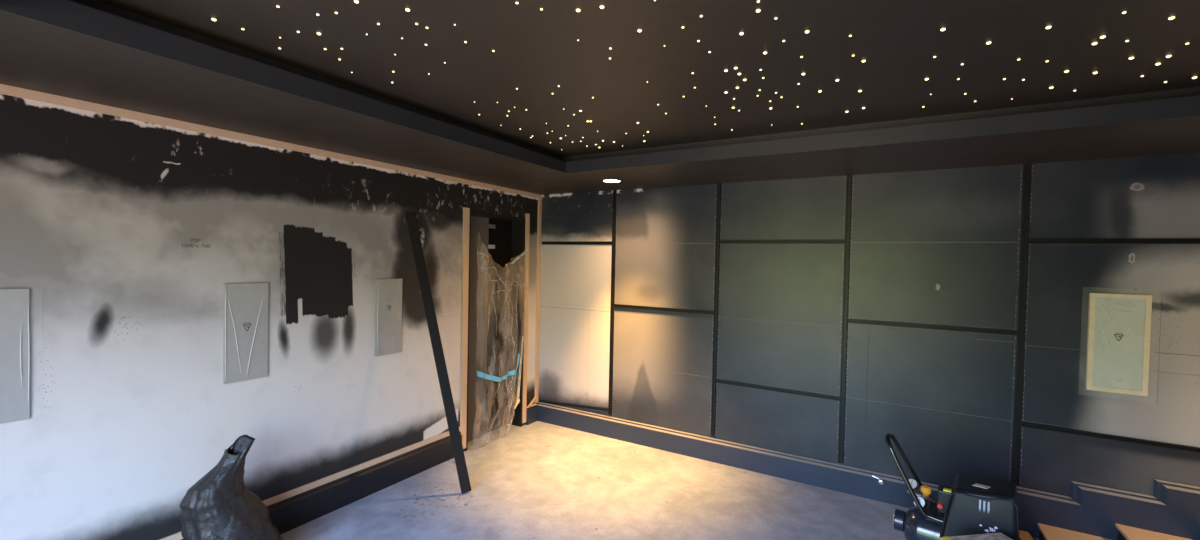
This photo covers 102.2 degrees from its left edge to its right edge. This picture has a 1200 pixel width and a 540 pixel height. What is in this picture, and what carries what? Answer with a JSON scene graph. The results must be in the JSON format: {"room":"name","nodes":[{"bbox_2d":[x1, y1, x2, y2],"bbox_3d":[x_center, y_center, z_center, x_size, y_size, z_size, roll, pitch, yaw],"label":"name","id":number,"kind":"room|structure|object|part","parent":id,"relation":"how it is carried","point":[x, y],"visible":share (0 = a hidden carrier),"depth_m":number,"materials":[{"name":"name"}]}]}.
{"room":"home theater","nodes":[
{"label":"home theater","id":0,"kind":"room"},
{"bbox_2d":[0,94,537,539],"bbox_3d":[-1.857,0.241,3.010,0.152,2.620,4.600,2,1,31],"label":"wall","id":1,"kind":"structure","parent":0,"point":[125,237],"depth_m":2.47,"materials":[{"name":"paint"}]},
{"bbox_2d":[0,288,29,423],"bbox_3d":[-2.405,0.347,1.926,0.019,0.540,0.250,2,1,31],"label":"cover plate","id":2,"kind":"object","parent":1,"relation":"attached to","point":[14,303],"visible":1,"depth_m":1.97,"materials":[{"name":"white plastic"}]},
{"bbox_2d":[223,283,267,383],"bbox_3d":[-1.956,0.342,2.683,0.019,0.538,0.213,2,1,31],"label":"wall speaker","id":3,"kind":"object","parent":1,"relation":"attached to","point":[245,325],"visible":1,"depth_m":2.68},
{"bbox_2d":[0,84,541,198],"bbox_3d":[-1.768,-0.727,2.948,0.014,0.038,4.600,2,1,31],"label":"trim","id":4,"kind":"structure","parent":1,"relation":"attached to","point":[4,89],"depth_m":2.53,"materials":[{"name":"brown wood"}]},
{"bbox_2d":[159,427,460,539],"bbox_3d":[-2.079,1.347,2.540,0.012,0.038,3.550,2,1,31],"label":"trim","id":5,"kind":"structure","parent":1,"relation":"attached to","point":[177,536],"depth_m":3.18,"materials":[{"name":"brown wood"}]},
{"bbox_2d":[181,432,461,539],"bbox_3d":[-2.074,1.461,2.537,0.030,0.190,3.548,2,1,31],"label":"baseboard","id":6,"kind":"structure","parent":1,"relation":"attached to","point":[288,514],"depth_m":3.24,"materials":[{"name":"paint"}]},
{"bbox_2d":[374,279,401,356],"bbox_3d":[-1.502,0.332,3.448,0.019,0.538,0.213,2,1,31],"label":"cover plate","id":7,"kind":"object","parent":1,"relation":"attached to","point":[388,292],"visible":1,"depth_m":3.44,"materials":[{"name":"white plastic"}]},
{"bbox_2d":[460,207,469,448],"bbox_3d":[-1.139,0.496,4.076,0.014,2.035,0.063,2,1,31],"label":"trim","id":8,"kind":"structure","parent":1,"relation":"attached to","point":[466,211],"depth_m":4.07,"materials":[{"name":"brown wood"}]},
{"bbox_2d":[465,211,525,450],"bbox_3d":[-1.011,0.516,4.472,0.181,2.045,0.744,2,1,31],"label":"door","id":9,"kind":"structure","parent":1,"relation":"in","point":[502,237],"depth_m":4.60,"materials":[{"name":"paint"}]},
{"bbox_3d":[-1.138,0.527,4.358,0.014,2.019,0.330,2,1,31],"label":"grey panel","id":10,"kind":"part","parent":9,"relation":"part of","materials":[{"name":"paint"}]},
{"bbox_3d":[-0.983,0.519,4.674,0.024,2.029,0.370,2,1,31],"label":"panel","id":11,"kind":"part","parent":9,"relation":"part of","materials":[{"name":"clear plastic"}]},
{"bbox_2d":[477,248,527,425],"bbox_3d":[-0.876,0.594,4.403,0.103,1.873,0.684,2,1,31],"label":"sheet","id":12,"kind":"object","parent":9,"relation":"hanging from","point":[484,264],"visible":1,"depth_m":4.41,"materials":[{"name":"beige"}]},
{"bbox_2d":[522,213,529,422],"bbox_3d":[-0.730,0.478,4.765,0.014,2.060,0.053,2,1,31],"label":"trim","id":13,"kind":"structure","parent":1,"relation":"attached to","point":[527,216],"depth_m":4.76,"materials":[{"name":"brown wood"}]},
{"bbox_2d":[525,404,537,424],"bbox_3d":[-0.689,1.453,4.872,0.030,0.168,0.159,2,1,31],"label":"trim","id":14,"kind":"structure","parent":1,"relation":"attached to","point":[532,412],"depth_m":4.85,"materials":[{"name":"paint"}]},
{"bbox_2d":[527,396,536,407],"bbox_3d":[-0.684,1.322,4.859,0.016,0.093,0.138,2,1,31],"label":"trim","id":15,"kind":"structure","parent":1,"relation":"attached to","point":[531,404],"depth_m":4.87,"materials":[{"name":"brown wood"}]},
{"bbox_2d":[534,198,541,402],"bbox_3d":[-0.629,0.314,4.926,0.014,2.076,0.048,2,1,31],"label":"trim","id":16,"kind":"structure","parent":1,"relation":"attached to","point":[539,199],"depth_m":4.92,"materials":[{"name":"brown wood"}]},
{"bbox_2d":[0,0,1199,194],"bbox_3d":[1.067,-0.815,1.266,6.600,0.320,4.600,2,1,31],"label":"ceiling","id":17,"kind":"structure","parent":0,"point":[536,52],"depth_m":1.97,"materials":[{"name":"black paint"}]},
{"bbox_2d":[0,0,1199,172],"bbox_3d":[1.067,-0.697,1.272,4.723,0.086,2.753,2,1,31],"label":"trim","id":18,"kind":"structure","parent":17,"relation":"attached to","point":[68,15],"depth_m":2.20,"materials":[{"name":"paint"}]},
{"bbox_2d":[602,179,621,182],"bbox_3d":[0.098,-0.727,3.960,0.170,0.004,0.170,2,1,31],"label":"recessed light","id":19,"kind":"object","parent":17,"relation":"in","point":[604,180],"visible":1,"depth_m":3.94,"materials":[{"name":"plastic"}]},
{"bbox_2d":[69,0,1199,161],"bbox_3d":[1.069,-0.769,1.271,4.900,0.062,2.930,2,1,31],"label":"trim","id":20,"kind":"structure","parent":17,"relation":"attached to","point":[1192,91],"depth_m":2.38,"materials":[{"name":"paint"}]},
{"bbox_2d":[281,421,1039,539],"bbox_3d":[0.173,1.678,1.759,8.500,0.120,5.100,2,1,31],"label":"floor","id":21,"kind":"structure","parent":0,"point":[538,480],"depth_m":3.31,"materials":[{"name":"concrete"}]},
{"bbox_2d":[179,435,282,539],"bbox_3d":[-1.780,1.195,2.398,0.362,0.736,0.448,2,1,17],"label":"sack","id":22,"kind":"object","parent":21,"relation":"on","point":[219,506],"visible":1,"depth_m":2.27,"materials":[{"name":"black plastic"}]},
{"bbox_2d":[405,211,471,493],"bbox_3d":[-1.164,0.565,3.472,0.596,1.979,0.061,2,1,22],"label":"plank","id":23,"kind":"object","parent":21,"relation":"on","point":[435,338],"visible":1,"depth_m":3.46,"materials":[{"name":"paint"}]},
{"bbox_2d":[885,433,1021,539],"bbox_3d":[1.901,1.301,2.626,0.638,0.668,0.323,2,2,39],"label":"air compressor","id":24,"kind":"object","parent":21,"relation":"on","point":[973,505],"visible":1,"depth_m":2.53,"materials":[{"name":"plastic"}]},
{"bbox_3d":[1.789,1.153,2.744,0.309,0.381,0.258,2,2,39],"label":"handle","id":25,"kind":"part","parent":24,"relation":"part of","materials":[{"name":"black metal"}]},
{"bbox_3d":[1.831,1.245,2.723,0.052,0.054,0.052,2,2,39],"label":"regulator knob","id":26,"kind":"part","parent":24,"relation":"part of","materials":[{"name":"orange plastic"}]},
{"bbox_3d":[1.982,1.340,2.587,0.380,0.021,0.245,2,2,39],"label":"motor plate","id":27,"kind":"part","parent":24,"relation":"part of","materials":[{"name":"black plastic"}]},
{"bbox_3d":[1.862,1.289,2.655,0.034,0.028,0.042,2,2,39],"label":"valve knob","id":28,"kind":"part","parent":24,"relation":"part of","materials":[{"name":"red plastic"}]},
{"bbox_2d":[937,485,950,513],"bbox_3d":[1.915,1.272,2.669,0.090,0.123,0.090,2,2,39],"label":"switch","id":29,"kind":"object","parent":24,"relation":"attached to","point":[943,493],"depth_m":2.65,"materials":[{"name":"black plastic"}]},
{"bbox_3d":[1.941,1.452,2.598,0.530,0.230,0.230,2,2,39],"label":"tank","id":30,"kind":"part","parent":24,"relation":"part of","materials":[{"name":"metal"}]},
{"bbox_3d":[1.999,1.277,2.555,0.316,0.323,0.311,2,2,39],"label":"motor","id":31,"kind":"part","parent":24,"relation":"part of","materials":[{"name":"plastic"}]},
{"bbox_2d":[939,532,1012,539],"bbox_3d":[1.747,1.441,2.155,0.335,0.400,0.240,1,1,-9],"label":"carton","id":32,"kind":"object","parent":21,"relation":"on","point":[989,536],"visible":1,"depth_m":2.25,"materials":[{"name":"cardboard"}]},
{"bbox_2d":[1019,530,1033,539],"bbox_3d":[2.514,1.624,2.937,0.199,0.034,0.184,2,1,31],"label":"timber offcut","id":33,"kind":"object","parent":21,"relation":"on","point":[1023,535],"visible":0.3,"depth_m":2.93,"materials":[{"name":"brown wood"}]},
{"bbox_2d":[1037,523,1111,539],"bbox_3d":[2.542,1.605,2.398,0.346,0.097,1.118,2,1,31],"label":"stair step","id":34,"kind":"structure","parent":21,"relation":"on","point":[1047,532],"depth_m":2.84,"materials":[{"name":"brown wood"}]},
{"bbox_2d":[1115,523,1191,539],"bbox_3d":[2.832,1.566,2.226,0.346,0.194,1.118,2,1,31],"label":"stair step","id":35,"kind":"structure","parent":21,"relation":"on","point":[1125,532],"depth_m":2.68,"materials":[{"name":"brown wood"}]},
{"bbox_2d":[538,153,1199,495],"bbox_3d":[2.191,0.316,3.370,6.750,2.620,0.150,2,1,31],"label":"wall","id":36,"kind":"structure","parent":0,"point":[942,246],"depth_m":3.35,"materials":[{"name":"grey paint"}]},
{"bbox_2d":[539,400,607,410],"bbox_3d":[-0.271,1.319,4.744,0.812,0.074,0.014,2,1,31],"label":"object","id":37,"kind":"object","parent":36,"relation":"attached to","point":[574,405],"visible":1,"depth_m":4.69,"materials":[{"name":"plastic"}]},
{"bbox_2d":[542,241,611,244],"bbox_3d":[-0.239,-0.261,4.710,0.814,0.030,0.016,2,1,31],"label":"track","id":38,"kind":"object","parent":36,"relation":"attached to","point":[596,242],"visible":1,"depth_m":4.68,"materials":[{"name":"plastic"}]},
{"bbox_2d":[608,190,616,414],"bbox_3d":[0.115,0.309,4.505,0.052,2.093,0.016,2,1,31],"label":"track","id":39,"kind":"object","parent":36,"relation":"attached to","point":[614,213],"visible":1,"depth_m":4.50,"materials":[{"name":"plastic"}]},
{"bbox_2d":[613,304,713,314],"bbox_3d":[0.535,0.343,4.255,0.946,0.030,0.016,2,1,31],"label":"track","id":40,"kind":"object","parent":36,"relation":"attached to","point":[615,305],"visible":1,"depth_m":4.24,"materials":[{"name":"plastic"}]},
{"bbox_2d":[710,183,721,436],"bbox_3d":[0.957,0.336,4.005,0.052,2.093,0.016,2,1,31],"label":"track","id":41,"kind":"object","parent":36,"relation":"attached to","point":[718,202],"visible":1,"depth_m":4.00,"materials":[{"name":"plastic"}]},
{"bbox_2d":[716,379,839,400],"bbox_3d":[1.355,0.931,3.774,0.919,0.030,0.016,2,1,31],"label":"track","id":42,"kind":"object","parent":36,"relation":"attached to","point":[829,397],"visible":1,"depth_m":3.75,"materials":[{"name":"plastic"}]},
{"bbox_2d":[719,240,843,243],"bbox_3d":[1.378,-0.219,3.751,0.919,0.030,0.016,2,1,31],"label":"track","id":43,"kind":"object","parent":36,"relation":"attached to","point":[721,241],"visible":1,"depth_m":3.73,"materials":[{"name":"plastic"}]},
{"bbox_2d":[837,175,852,463],"bbox_3d":[1.778,0.363,3.518,0.056,2.093,0.016,2,1,31],"label":"track","id":44,"kind":"object","parent":36,"relation":"attached to","point":[849,178],"visible":1,"depth_m":3.52,"materials":[{"name":"plastic"}]},
{"bbox_2d":[536,401,1199,539],"bbox_3d":[1.587,1.320,3.632,5.200,0.577,0.030,2,1,31],"label":"baseboard","id":45,"kind":"structure","parent":36,"relation":"attached to","point":[1173,508],"depth_m":3.34,"materials":[{"name":"paint"}]},
{"bbox_2d":[872,475,883,484],"bbox_3d":[1.942,1.468,3.386,0.072,0.037,0.057,2,1,31],"label":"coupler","id":46,"kind":"object","parent":36,"relation":"attached to","point":[880,481],"visible":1,"depth_m":3.36,"materials":[{"name":"metal"}]},
{"bbox_2d":[848,319,1016,334],"bbox_3d":[2.200,0.382,3.268,0.943,0.030,0.016,2,1,31],"label":"track","id":47,"kind":"object","parent":36,"relation":"attached to","point":[856,321],"visible":1,"depth_m":3.24,"materials":[{"name":"plastic"}]},
{"bbox_2d":[1010,164,1031,484],"bbox_3d":[2.623,0.343,3.016,0.058,1.998,0.016,2,1,31],"label":"track","id":48,"kind":"object","parent":36,"relation":"attached to","point":[1027,168],"visible":0.96,"depth_m":3.01,"materials":[{"name":"plastic"}]},
{"bbox_2d":[1022,422,1199,452],"bbox_3d":[3.403,0.988,2.559,1.802,0.030,0.016,2,1,31],"label":"track","id":49,"kind":"object","parent":36,"relation":"attached to","point":[1024,424],"visible":1,"depth_m":2.81,"materials":[{"name":"plastic"}]},
{"bbox_2d":[1029,238,1199,243],"bbox_3d":[3.426,-0.152,2.536,1.802,0.030,0.016,2,1,31],"label":"track","id":50,"kind":"object","parent":36,"relation":"attached to","point":[1128,240],"visible":1,"depth_m":2.79,"materials":[{"name":"plastic"}]},
{"bbox_2d":[1085,293,1151,395],"bbox_3d":[2.987,0.424,2.793,0.322,0.640,0.030,2,1,31],"label":"wall speaker","id":51,"kind":"object","parent":36,"relation":"attached to","point":[1119,325],"visible":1,"depth_m":2.79}
]}

